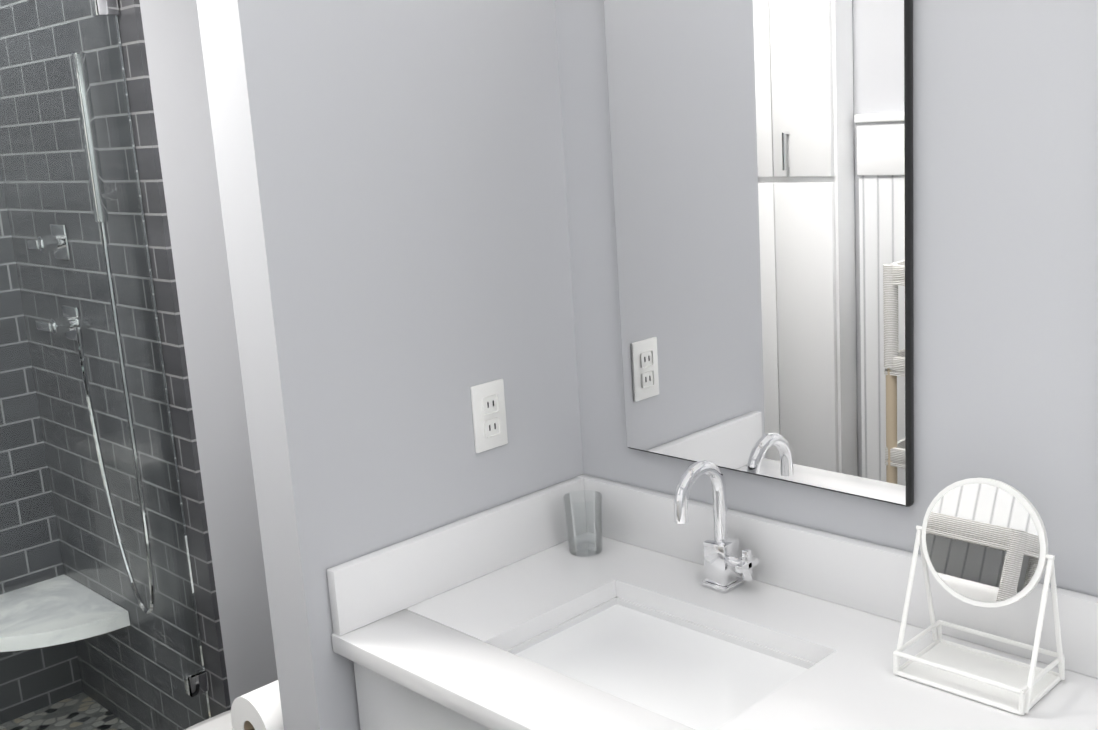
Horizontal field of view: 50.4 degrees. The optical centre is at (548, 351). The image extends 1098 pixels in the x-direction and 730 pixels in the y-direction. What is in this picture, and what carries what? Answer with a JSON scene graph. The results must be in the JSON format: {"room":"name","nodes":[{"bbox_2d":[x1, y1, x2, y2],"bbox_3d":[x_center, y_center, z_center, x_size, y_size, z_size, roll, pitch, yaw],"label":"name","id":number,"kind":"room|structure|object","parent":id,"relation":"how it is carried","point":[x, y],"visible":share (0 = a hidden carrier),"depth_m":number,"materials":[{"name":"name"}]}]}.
{"room":"bathroom","nodes":[
{"label":"bathroom","id":0,"kind":"room"},
{"bbox_2d":[139,0,277,706],"bbox_3d":[-1.044,-0.122,3.033,0.281,2.440,0.922,-15,16,-43],"label":"wall","id":1,"kind":"structure","parent":0,"point":[174,52],"depth_m":2.66,"materials":[{"name":"grey paint"}]},
{"bbox_2d":[0,0,230,729],"bbox_3d":[-1.143,-0.095,2.929,0.012,2.440,0.910,-15,16,-43],"label":"shower wall tile","id":2,"kind":"structure","parent":1,"relation":"attached to","point":[131,32],"depth_m":2.88,"materials":[{"name":"grey tile"}]},
{"bbox_2d":[27,224,70,259],"bbox_3d":[-1.204,-0.278,2.882,0.068,0.085,0.258,-15,16,-43],"label":"shower valve","id":3,"kind":"object","parent":2,"relation":"attached to","point":[58,227],"depth_m":2.94,"materials":[{"name":"silver metal"}]},
{"bbox_2d":[36,305,78,340],"bbox_3d":[-1.201,-0.086,2.930,0.068,0.085,0.282,-15,16,-43],"label":"shower valve","id":4,"kind":"object","parent":2,"relation":"attached to","point":[44,326],"depth_m":2.98,"materials":[{"name":"silver metal"}]},
{"bbox_2d":[71,52,154,613],"bbox_3d":[-1.088,-0.019,2.844,0.050,1.360,0.285,-15,16,-43],"label":"handheld shower","id":5,"kind":"object","parent":2,"relation":"attached to","point":[84,91],"depth_m":2.72,"materials":[{"name":"silver metal"}]},
{"bbox_2d":[196,0,583,729],"bbox_3d":[-0.208,0.043,1.957,0.612,2.440,0.112,-15,16,-43],"label":"wall","id":6,"kind":"structure","parent":0,"point":[392,196],"depth_m":1.82,"materials":[{"name":"grey paint"}]},
{"bbox_2d":[231,680,283,729],"bbox_3d":[-0.438,0.624,1.994,0.165,0.124,0.146,-15,16,-43],"label":"toilet paper roll","id":7,"kind":"object","parent":6,"relation":"attached to","point":[259,708],"visible":0.29,"depth_m":1.94,"materials":[{"name":"white paper"}]},
{"bbox_2d":[470,379,507,452],"bbox_3d":[-0.100,0.109,1.986,0.072,0.116,0.010,-15,16,-43],"label":"outlet","id":8,"kind":"object","parent":6,"relation":"attached to","point":[489,414],"visible":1,"depth_m":1.98,"materials":[{"name":"white plastic"}]},
{"bbox_2d":[555,0,1097,596],"bbox_3d":[0.257,-0.003,2.034,0.170,2.440,4.415,-15,16,-43],"label":"wall","id":9,"kind":"structure","parent":0,"point":[1005,186],"depth_m":1.55,"materials":[{"name":"grey paint"}]},
{"bbox_2d":[327,474,1097,729],"bbox_3d":[0.525,0.703,1.395,0.574,0.681,1.836,-15,16,-43],"label":"bathroom vanity","id":10,"kind":"object","parent":9,"relation":"attached to","point":[515,614],"visible":0.83,"depth_m":1.75,"materials":[{"name":"white stone"}]},
{"bbox_2d":[563,490,602,556],"bbox_3d":[0.062,0.303,2.064,0.070,0.100,0.070,-15,16,-43],"label":"glass tumbler","id":11,"kind":"object","parent":10,"relation":"on","point":[583,550],"visible":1,"depth_m":2.05,"materials":[{"name":"clear glass"}]},
{"bbox_2d":[674,460,758,591],"bbox_3d":[0.256,0.278,1.831,0.133,0.219,0.082,-15,16,-43],"label":"gooseneck faucet","id":12,"kind":"object","parent":10,"relation":"on","point":[725,565],"visible":0.98,"depth_m":1.85,"materials":[{"name":"silver metal"}]},
{"bbox_2d":[893,478,1064,714],"bbox_3d":[0.557,0.298,1.514,0.127,0.267,0.184,-15,16,-43],"label":"makeup mirror","id":13,"kind":"object","parent":10,"relation":"on","point":[982,542],"visible":1,"depth_m":1.51,"materials":[{"name":"white plastic"}]},
{"bbox_2d":[604,0,913,506],"bbox_3d":[0.305,-0.206,1.788,0.019,0.823,0.544,-15,16,-43],"label":"mirror","id":14,"kind":"object","parent":9,"relation":"attached to","point":[762,158],"visible":0.98,"depth_m":1.76,"materials":[{"name":"silver mirror"}]},
{"bbox_3d":[-0.356,1.400,1.624,2.120,0.060,4.415,-15,16,-43],"label":"floor","id":15,"kind":"structure","parent":0,"visible":0},
{"bbox_2d":[0,692,133,729],"bbox_3d":[-1.651,1.213,2.702,1.505,0.040,0.780,-15,16,-43],"label":"pebble shower floor","id":16,"kind":"structure","parent":15,"relation":"on","point":[42,719],"depth_m":3.33,"materials":[{"name":"grey stone"}]},
{"bbox_2d":[184,710,232,729],"bbox_3d":[-0.522,0.812,2.356,0.793,0.818,0.420,-15,16,-43],"label":"toilet","id":17,"kind":"object","parent":15,"relation":"on","point":[221,721],"visible":0.04,"depth_m":2.40,"materials":[{"name":"white ceramic"}]},
{"bbox_3d":[-1.253,1.190,2.448,1.273,0.135,0.152,-15,16,-43],"label":"curb","id":18,"kind":"object","parent":15,"relation":"on","visible":0},
{"bbox_2d":[0,0,210,729],"bbox_3d":[-1.098,0.085,2.476,0.600,1.994,0.034,-15,16,-43],"label":"glass","id":19,"kind":"object","parent":18,"relation":"on","point":[196,682],"visible":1,"depth_m":2.57,"materials":[{"name":"clear glass"}]},
{"bbox_3d":[-1.951,-0.032,2.882,1.810,2.440,0.118,-15,16,-43],"label":"wall","id":20,"kind":"structure","parent":0,"visible":0},
{"bbox_2d":[0,166,82,723],"bbox_3d":[-2.001,-0.001,2.745,1.517,2.440,0.012,-15,16,-43],"label":"shower wall tile","id":21,"kind":"structure","parent":20,"relation":"attached to","point":[9,495],"depth_m":3.31,"materials":[{"name":"grey tile"}]},
{"bbox_2d":[0,574,129,651],"bbox_3d":[-1.415,0.728,3.119,0.420,0.040,0.420,-15,16,-43],"label":"seat","id":22,"kind":"object","parent":21,"relation":"attached to","point":[31,637],"depth_m":3.11,"materials":[{"name":"white stone"}]}
]}

